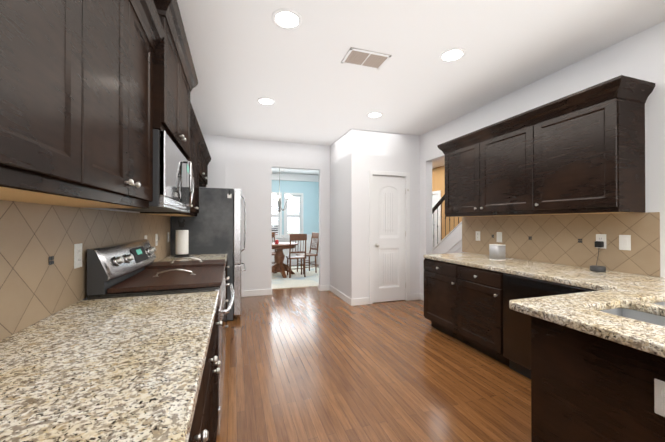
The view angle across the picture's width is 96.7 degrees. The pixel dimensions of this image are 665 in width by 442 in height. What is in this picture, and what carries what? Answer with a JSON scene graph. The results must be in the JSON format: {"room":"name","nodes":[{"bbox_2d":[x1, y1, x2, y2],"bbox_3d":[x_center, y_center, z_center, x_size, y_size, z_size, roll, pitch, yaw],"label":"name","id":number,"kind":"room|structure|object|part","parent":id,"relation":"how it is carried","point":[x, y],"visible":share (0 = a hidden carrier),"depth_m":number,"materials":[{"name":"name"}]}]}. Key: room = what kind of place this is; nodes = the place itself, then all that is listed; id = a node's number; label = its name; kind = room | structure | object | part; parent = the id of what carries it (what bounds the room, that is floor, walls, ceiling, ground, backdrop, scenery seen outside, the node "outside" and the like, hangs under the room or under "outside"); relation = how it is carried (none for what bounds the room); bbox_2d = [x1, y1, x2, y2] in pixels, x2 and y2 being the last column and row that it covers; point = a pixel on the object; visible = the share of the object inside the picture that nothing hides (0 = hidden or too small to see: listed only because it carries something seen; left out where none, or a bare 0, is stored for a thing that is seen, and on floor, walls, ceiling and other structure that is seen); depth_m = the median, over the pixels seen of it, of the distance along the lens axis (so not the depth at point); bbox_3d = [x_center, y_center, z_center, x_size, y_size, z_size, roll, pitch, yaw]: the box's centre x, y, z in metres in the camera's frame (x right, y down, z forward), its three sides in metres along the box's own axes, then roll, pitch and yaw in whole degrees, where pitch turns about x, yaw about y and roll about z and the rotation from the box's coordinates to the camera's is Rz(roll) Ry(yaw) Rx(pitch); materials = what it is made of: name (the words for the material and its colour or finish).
{"room":"kitchen","nodes":[
{"label":"kitchen","id":0,"kind":"room"},
{"bbox_2d":[82,208,170,299],"bbox_3d":[-1.252,-0.081,1.185,0.120,2.740,7.900,0,0,-18],"label":"wall","id":1,"kind":"structure","parent":0,"point":[131,212],"depth_m":2.12,"materials":[{"name":"white paint"}]},
{"bbox_2d":[0,0,91,199],"bbox_3d":[-0.753,-0.525,0.400,0.328,0.900,0.890,0,0,-18],"label":"upper cabinet","id":2,"kind":"object","parent":1,"relation":"attached to","point":[46,45],"depth_m":0.72,"materials":[{"name":"brown wood"}]},
{"bbox_2d":[6,0,155,207],"bbox_3d":[-1.017,-0.521,1.199,0.328,0.900,0.793,0,0,-18],"label":"upper cabinet","id":3,"kind":"object","parent":1,"relation":"attached to","point":[94,94],"depth_m":1.19,"materials":[{"name":"brown wood"}]},
{"bbox_2d":[0,200,169,340],"bbox_3d":[-1.154,0.166,1.097,0.008,0.473,5.273,0,0,-18],"label":"backsplash","id":4,"kind":"structure","parent":1,"relation":"attached to","point":[35,286],"depth_m":1.26,"materials":[{"name":"tile"}]},
{"bbox_2d":[49,256,53,264],"bbox_3d":[-1.196,0.168,1.253,0.009,0.034,0.029,0,0,-18],"label":"accent tile","id":5,"kind":"object","parent":4,"relation":"attached to","point":[52,257],"depth_m":1.27,"materials":[{"name":"grey"}]},
{"bbox_2d":[74,243,81,268],"bbox_3d":[-1.267,0.172,1.466,0.009,0.118,0.070,0,0,-18],"label":"outlet","id":6,"kind":"object","parent":4,"relation":"attached to","point":[77,255],"depth_m":1.47,"materials":[{"name":"white plastic"}]},
{"bbox_2d":[155,234,158,245],"bbox_3d":[-1.758,0.189,2.954,0.009,0.114,0.121,0,0,-18],"label":"outlet","id":7,"kind":"object","parent":4,"relation":"attached to","point":[156,235],"depth_m":2.95,"materials":[{"name":"white plastic"}]},
{"bbox_2d":[140,0,191,163],"bbox_3d":[-1.273,-0.843,2.062,0.383,0.667,1.002,0,0,-18],"label":"upper cabinet","id":8,"kind":"object","parent":1,"relation":"attached to","point":[173,86],"depth_m":1.82,"materials":[{"name":"brown wood"}]},
{"bbox_2d":[110,129,193,211],"bbox_3d":[-1.247,-0.292,2.067,0.437,0.428,0.996,0,0,-18],"label":"microwave","id":9,"kind":"object","parent":8,"relation":"attached to","point":[173,184],"visible":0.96,"depth_m":1.82,"materials":[{"name":"grey metal"}]},
{"bbox_2d":[140,204,191,215],"bbox_3d":[-1.519,-0.513,2.717,0.328,0.900,0.397,0,0,-18],"label":"upper cabinet","id":10,"kind":"object","parent":1,"relation":"attached to","point":[152,213],"depth_m":2.80,"materials":[{"name":"brown wood"}]},
{"bbox_2d":[192,128,199,215],"bbox_3d":[-1.705,-0.510,3.282,0.328,0.900,0.794,0,0,-18],"label":"upper cabinet","id":11,"kind":"object","parent":1,"relation":"attached to","point":[195,139],"depth_m":3.38,"materials":[{"name":"brown wood"}]},
{"bbox_2d":[200,148,203,179],"bbox_3d":[-1.894,-0.762,3.855,0.328,0.390,0.408,0,0,-18],"label":"upper cabinet","id":12,"kind":"object","parent":1,"relation":"attached to","point":[201,149],"depth_m":4.03,"materials":[{"name":"brown wood"}]},
{"bbox_2d":[200,156,207,186],"bbox_3d":[-2.085,-0.759,4.435,0.328,0.390,0.814,0,0,-18],"label":"upper cabinet","id":13,"kind":"object","parent":1,"relation":"attached to","point":[203,183],"depth_m":4.52,"materials":[{"name":"brown wood"}]},
{"bbox_2d":[200,134,329,290],"bbox_3d":[-0.647,-0.058,5.445,3.700,2.740,0.190,0,0,-18],"label":"wall","id":14,"kind":"structure","parent":0,"point":[245,166],"depth_m":5.21,"materials":[{"name":"white paint"}]},
{"bbox_2d":[241,289,271,296],"bbox_3d":[-1.444,1.258,5.143,0.783,0.105,0.016,0,0,-18],"label":"baseboard","id":15,"kind":"structure","parent":14,"relation":"attached to","point":[261,292],"depth_m":5.17,"materials":[{"name":"white wood"}]},
{"bbox_2d":[272,173,318,265],"bbox_3d":[-2.561,-0.042,8.419,4.870,2.740,0.180,0,0,-18],"label":"wall","id":16,"kind":"structure","parent":0,"point":[307,185],"depth_m":8.95,"materials":[{"name":"blue paint"}]},
{"bbox_2d":[272,192,282,237],"bbox_3d":[-1.788,-0.171,8.661,0.640,1.350,0.132,0,0,-18],"label":"window shutters","id":17,"kind":"object","parent":16,"relation":"attached to","point":[277,222],"visible":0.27,"depth_m":8.71,"materials":[{"name":"white"}]},
{"bbox_2d":[283,192,302,237],"bbox_3d":[-1.166,-0.170,8.866,0.630,1.350,0.132,0,0,-18],"label":"window shutters","id":18,"kind":"object","parent":16,"relation":"attached to","point":[293,217],"visible":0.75,"depth_m":8.88,"materials":[{"name":"white"}]},
{"bbox_2d":[330,133,345,294],"bbox_3d":[0.151,-0.059,5.166,0.100,2.740,0.980,0,0,-18],"label":"wall","id":19,"kind":"structure","parent":0,"point":[337,149],"depth_m":5.15,"materials":[{"name":"white paint"}]},
{"bbox_2d":[327,285,352,305],"bbox_3d":[0.105,1.258,5.074,0.040,0.105,1.113,0,0,-18],"label":"baseboard","id":20,"kind":"structure","parent":19,"relation":"attached to","point":[348,300],"depth_m":5.00,"materials":[{"name":"white wood"}]},
{"bbox_2d":[216,264,530,441],"bbox_3d":[0.342,1.332,3.494,7.700,0.060,11.700,0,0,-18],"label":"floor","id":21,"kind":"structure","parent":0,"point":[309,364],"depth_m":2.42,"materials":[{"name":"brown wood"}]},
{"bbox_2d":[87,239,233,435],"bbox_3d":[-1.084,0.722,2.116,0.725,1.145,0.996,0,0,-18],"label":"range","id":22,"kind":"object","parent":21,"relation":"on","point":[108,266],"visible":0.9,"depth_m":1.73,"materials":[{"name":"silver metal"}]},
{"bbox_2d":[107,266,224,292],"bbox_3d":[-1.033,0.351,1.981,0.565,0.070,0.691,0,0,-18],"label":"board","id":23,"kind":"object","parent":22,"relation":"on","point":[169,278],"visible":1,"depth_m":1.82,"materials":[{"name":"brown wood"}]},
{"bbox_2d":[145,257,225,268],"bbox_3d":[-1.188,0.344,2.451,0.565,0.090,0.288,0,0,-18],"label":"board","id":24,"kind":"object","parent":22,"relation":"on","point":[174,263],"visible":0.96,"depth_m":2.39,"materials":[{"name":"brown wood"}]},
{"bbox_2d":[188,356,207,441],"bbox_3d":[-0.582,0.863,0.406,0.663,0.844,0.850,0,0,-18],"label":"base cabinet","id":25,"kind":"object","parent":21,"relation":"on","point":[204,423],"depth_m":0.84,"materials":[{"name":"brown wood"}]},
{"bbox_2d":[0,291,218,441],"bbox_3d":[-0.496,0.419,0.159,0.668,0.040,3.082,0,0,-18],"label":"countertop","id":26,"kind":"structure","parent":25,"relation":"on","point":[126,369],"depth_m":0.80,"materials":[{"name":"stone"}]},
{"bbox_2d":[171,187,245,320],"bbox_3d":[-1.694,0.441,4.188,0.901,1.728,0.915,0,0,-18],"label":"refrigerator","id":27,"kind":"object","parent":21,"relation":"on","point":[213,226],"visible":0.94,"depth_m":3.79,"materials":[{"name":"silver metal"}]},
{"bbox_2d":[206,304,219,441],"bbox_3d":[-0.848,0.867,1.214,0.663,0.844,0.852,0,0,-18],"label":"base cabinet","id":28,"kind":"object","parent":21,"relation":"on","point":[212,353],"depth_m":1.30,"materials":[{"name":"brown wood"}]},
{"bbox_2d":[225,262,228,327],"bbox_3d":[-1.468,0.877,3.142,0.694,0.845,1.185,0,0,-18],"label":"base cabinet","id":29,"kind":"object","parent":21,"relation":"on","point":[226,277],"visible":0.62,"depth_m":3.47,"materials":[{"name":"brown wood"}]},
{"bbox_2d":[158,254,227,265],"bbox_3d":[-1.481,0.435,3.140,0.668,0.040,1.185,0,0,-18],"label":"countertop","id":30,"kind":"structure","parent":29,"relation":"on","point":[203,257],"depth_m":3.37,"materials":[{"name":"stone"}]},
{"bbox_2d":[174,219,189,256],"bbox_3d":[-1.764,0.194,3.469,0.170,0.445,0.170,0,0,-18],"label":"paper towel holder","id":31,"kind":"object","parent":30,"relation":"on","point":[182,241],"visible":1,"depth_m":3.42,"materials":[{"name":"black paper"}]},
{"bbox_2d":[272,265,318,288],"bbox_3d":[-1.363,1.315,7.065,2.600,0.012,2.750,0,0,-18],"label":"dining rug","id":32,"kind":"object","parent":21,"relation":"on","point":[298,279],"visible":0.36,"depth_m":6.60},
{"bbox_2d":[272,232,275,263],"bbox_3d":[-1.636,0.806,7.792,0.420,1.010,0.500,0,0,-28],"label":"dining chair","id":33,"kind":"object","parent":32,"relation":"on","point":[273,236],"visible":0.1,"depth_m":8.03,"materials":[{"name":"brown wood"}]},
{"bbox_2d":[272,242,297,277],"bbox_3d":[-1.276,0.926,7.122,0.924,0.764,0.924,0,0,-18],"label":"round dining table","id":34,"kind":"object","parent":32,"relation":"on","point":[279,265],"visible":0.77,"depth_m":7.02,"materials":[{"name":"brown wood"}]},
{"bbox_2d":[286,234,306,277],"bbox_3d":[-0.853,0.802,6.973,0.420,1.010,0.500,0,0,-18],"label":"dining chair","id":35,"kind":"object","parent":32,"relation":"on","point":[297,237],"visible":1,"depth_m":6.79,"materials":[{"name":"brown wood"}]},
{"bbox_2d":[296,232,318,273],"bbox_3d":[-0.624,0.805,7.551,0.500,1.010,0.420,0,0,-33],"label":"dining chair","id":36,"kind":"object","parent":32,"relation":"on","point":[313,237],"visible":0.88,"depth_m":7.56,"materials":[{"name":"brown wood"}]},
{"bbox_2d":[432,194,461,253],"bbox_3d":[2.892,-0.432,5.761,1.038,3.492,3.808,0,0,-18],"label":"staircase","id":37,"kind":"structure","parent":21,"relation":"on","point":[451,242],"depth_m":5.94,"materials":[{"name":"brown wood"}]},
{"bbox_2d":[424,258,508,366],"bbox_3d":[1.631,0.878,3.243,0.749,0.845,1.130,0,0,-18],"label":"base cabinet","id":38,"kind":"object","parent":21,"relation":"on","point":[463,303],"visible":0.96,"depth_m":2.99,"materials":[{"name":"brown wood"}]},
{"bbox_2d":[423,253,664,308],"bbox_3d":[1.910,0.431,2.400,0.760,0.040,2.940,0,0,-18],"label":"countertop","id":39,"kind":"structure","parent":38,"relation":"on","point":[576,276],"depth_m":2.41,"materials":[{"name":"stone"}]},
{"bbox_2d":[489,244,505,260],"bbox_3d":[1.834,0.334,3.192,0.261,0.162,0.121,0,0,-18],"label":"speaker","id":40,"kind":"object","parent":39,"relation":"on","point":[497,252],"visible":1,"depth_m":3.12},
{"bbox_2d":[590,265,605,271],"bbox_3d":[2.169,0.389,2.418,0.100,0.043,0.100,0,0,-18],"label":"smart speaker","id":41,"kind":"object","parent":39,"relation":"on","point":[595,268],"visible":1,"depth_m":2.39},
{"bbox_2d":[602,302,664,326],"bbox_3d":[1.627,0.545,1.332,0.820,0.200,0.460,0,0,-18],"label":"double-bowl sink","id":42,"kind":"object","parent":39,"relation":"in","point":[644,317],"visible":0.12,"depth_m":1.47,"materials":[{"name":"grey metal"}]},
{"bbox_2d":[503,273,597,378],"bbox_3d":[1.927,0.875,2.326,0.664,0.840,0.785,0,0,-18],"label":"dishwasher","id":43,"kind":"object","parent":21,"relation":"on","point":[517,339],"visible":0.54,"depth_m":2.44,"materials":[{"name":"black metal"}]},
{"bbox_2d":[567,344,664,441],"bbox_3d":[1.627,0.980,1.329,0.840,0.620,0.470,0,0,-18],"label":"base cabinet","id":44,"kind":"object","parent":21,"relation":"on","point":[585,387],"depth_m":1.15,"materials":[{"name":"brown wood"}]},
{"bbox_2d":[509,285,662,320],"bbox_3d":[1.344,0.426,1.565,0.900,0.040,0.210,0,0,-18],"label":"countertop","id":45,"kind":"structure","parent":44,"relation":"on","point":[621,296],"depth_m":1.55,"materials":[{"name":"stone"}]},
{"bbox_2d":[539,301,664,357],"bbox_3d":[1.152,0.424,1.170,0.287,0.040,0.420,0,0,-18],"label":"countertop","id":46,"kind":"structure","parent":44,"relation":"on","point":[582,312],"depth_m":1.17,"materials":[{"name":"stone"}]},
{"bbox_2d":[654,379,664,416],"bbox_3d":[1.137,0.610,1.000,0.009,0.120,0.074,0,0,-18],"label":"outlet","id":47,"kind":"object","parent":44,"relation":"attached to","point":[659,397],"visible":1,"depth_m":1.02,"materials":[{"name":"white plastic"}]},
{"bbox_2d":[346,129,419,300],"bbox_3d":[0.863,-0.061,4.811,1.230,2.740,0.100,0,0,-18],"label":"wall","id":48,"kind":"structure","parent":0,"point":[356,155],"depth_m":4.69,"materials":[{"name":"white paint"}]},
{"bbox_2d":[353,297,368,305],"bbox_3d":[0.445,1.255,4.608,0.273,0.105,0.016,0,0,-18],"label":"baseboard","id":49,"kind":"structure","parent":48,"relation":"attached to","point":[353,302],"depth_m":4.60,"materials":[{"name":"white wood"}]},
{"bbox_2d":[369,170,409,303],"bbox_3d":[0.918,0.255,4.793,0.739,2.107,0.066,0,0,-18],"label":"door frame","id":50,"kind":"structure","parent":48,"relation":"attached to","point":[407,211],"depth_m":4.80,"materials":[{"name":"white wood"}]},
{"bbox_2d":[373,175,408,302],"bbox_3d":[0.946,0.284,4.775,0.644,2.025,0.117,0,0,-18],"label":"pantry door","id":51,"kind":"structure","parent":48,"relation":"in","point":[389,276],"depth_m":4.79,"materials":[{"name":"white wood"}]},
{"bbox_3d":[0.970,0.283,4.765,0.604,1.640,0.082,0,0,-18],"label":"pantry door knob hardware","id":52,"kind":"part","parent":51,"relation":"part of","materials":[{"name":"white wood"}]},
{"bbox_2d":[177,0,664,174],"bbox_3d":[0.342,-1.478,3.510,7.700,0.080,11.700,0,0,-18],"label":"ceiling","id":53,"kind":"structure","parent":0,"point":[246,54],"depth_m":2.58,"materials":[{"name":"white paint"}]},
{"bbox_2d":[257,97,274,104],"bbox_3d":[-0.797,-1.434,3.549,0.220,0.006,0.220,0,0,-18],"label":"recessed light","id":54,"kind":"object","parent":53,"relation":"in","point":[266,101],"visible":1,"depth_m":3.55,"materials":[{"name":"white"}]},
{"bbox_2d":[272,168,292,211],"bbox_3d":[-1.283,-0.814,7.156,0.668,1.210,0.643,0,0,-18],"label":"dining chandelier","id":55,"kind":"object","parent":53,"relation":"hanging from","point":[287,196],"visible":0.88,"depth_m":7.11,"materials":[{"name":"white glass"}]},
{"bbox_2d":[272,8,301,29],"bbox_3d":[-0.326,-1.442,2.120,0.220,0.006,0.220,0,0,-18],"label":"recessed light","id":56,"kind":"object","parent":53,"relation":"in","point":[286,18],"visible":1,"depth_m":2.11,"materials":[{"name":"white"}]},
{"bbox_2d":[341,47,390,69],"bbox_3d":[0.296,-1.437,2.630,0.380,0.011,0.240,0,0,-18],"label":"ceiling vent","id":57,"kind":"object","parent":53,"relation":"in","point":[364,58],"visible":1,"depth_m":2.62,"materials":[{"name":"beige metal"}]},
{"bbox_2d":[367,112,382,117],"bbox_3d":[0.570,-1.432,4.000,0.220,0.006,0.220,0,0,-18],"label":"recessed light","id":58,"kind":"object","parent":53,"relation":"in","point":[374,114],"visible":1,"depth_m":3.98,"materials":[{"name":"white"}]},
{"bbox_2d":[439,48,465,61],"bbox_3d":[1.042,-1.440,2.571,0.220,0.006,0.220,0,0,-18],"label":"recessed light","id":59,"kind":"object","parent":53,"relation":"in","point":[452,54],"visible":1,"depth_m":2.56,"materials":[{"name":"white glass"}]},
{"bbox_2d":[432,165,461,238],"bbox_3d":[3.862,-0.062,4.675,0.120,2.740,11.320,0,0,-18],"label":"wall","id":60,"kind":"structure","parent":0,"point":[438,178],"depth_m":7.61,"materials":[{"name":"brown paint"}]},
{"bbox_2d":[432,190,440,248],"bbox_3d":[2.640,0.269,8.108,0.043,2.115,0.960,0,0,-18],"label":"hall door","id":61,"kind":"structure","parent":60,"relation":"in","point":[436,197],"depth_m":7.79,"materials":[{"name":"white wood"}]},
{"bbox_2d":[420,21,664,293],"bbox_3d":[2.376,-0.074,2.383,0.120,2.740,7.900,0,0,-18],"label":"wall","id":62,"kind":"structure","parent":0,"point":[640,55],"depth_m":2.54,"materials":[{"name":"white paint"}]},
{"bbox_2d":[442,139,476,216],"bbox_3d":[1.717,-0.487,3.658,0.328,0.860,0.590,0,0,-18],"label":"upper cabinet","id":63,"kind":"object","parent":62,"relation":"attached to","point":[461,160],"depth_m":3.60,"materials":[{"name":"brown wood"}]},
{"bbox_2d":[477,123,528,216],"bbox_3d":[1.909,-0.490,3.079,0.328,0.860,0.630,0,0,-18],"label":"upper cabinet","id":64,"kind":"object","parent":62,"relation":"attached to","point":[502,156],"depth_m":3.03,"materials":[{"name":"brown wood"}]},
{"bbox_2d":[462,212,659,276],"bbox_3d":[2.074,0.177,3.088,0.008,0.473,1.970,0,0,-18],"label":"backsplash","id":65,"kind":"structure","parent":62,"relation":"attached to","point":[555,240],"depth_m":2.69,"materials":[{"name":"tile"}]},
{"bbox_2d":[476,231,479,240],"bbox_3d":[1.847,0.190,3.747,0.009,0.116,0.049,0,0,-18],"label":"outlet","id":66,"kind":"object","parent":65,"relation":"attached to","point":[477,232],"depth_m":3.75,"materials":[{"name":"white plastic"}]},
{"bbox_2d":[492,232,501,241],"bbox_3d":[1.936,0.187,3.476,0.009,0.107,0.126,0,0,-18],"label":"outlet","id":67,"kind":"object","parent":65,"relation":"attached to","point":[499,234],"depth_m":3.45,"materials":[{"name":"white plastic"}]},
{"bbox_2d":[596,234,605,248],"bbox_3d":[2.263,0.171,2.489,0.009,0.118,0.065,0,0,-18],"label":"outlet","id":68,"kind":"object","parent":65,"relation":"attached to","point":[599,237],"depth_m":2.48,"materials":[{"name":"white plastic"}]},
{"bbox_2d":[595,241,603,264],"bbox_3d":[2.231,0.290,2.472,0.064,0.238,0.067,0,0,-18],"label":"cord","id":69,"kind":"object","parent":68,"relation":"attached to","point":[600,244],"visible":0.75,"depth_m":2.47,"materials":[{"name":"black plastic"}]},
{"bbox_2d":[619,235,630,250],"bbox_3d":[2.313,0.171,2.336,0.009,0.117,0.070,0,0,-18],"label":"outlet","id":70,"kind":"object","parent":65,"relation":"attached to","point":[624,242],"depth_m":2.33,"materials":[{"name":"white plastic"}]},
{"bbox_2d":[529,91,648,214],"bbox_3d":[2.106,-0.494,2.481,0.328,0.860,0.630,0,0,-18],"label":"upper cabinet","id":71,"kind":"object","parent":62,"relation":"attached to","point":[581,151],"depth_m":2.29,"materials":[{"name":"brown wood"}]}
]}

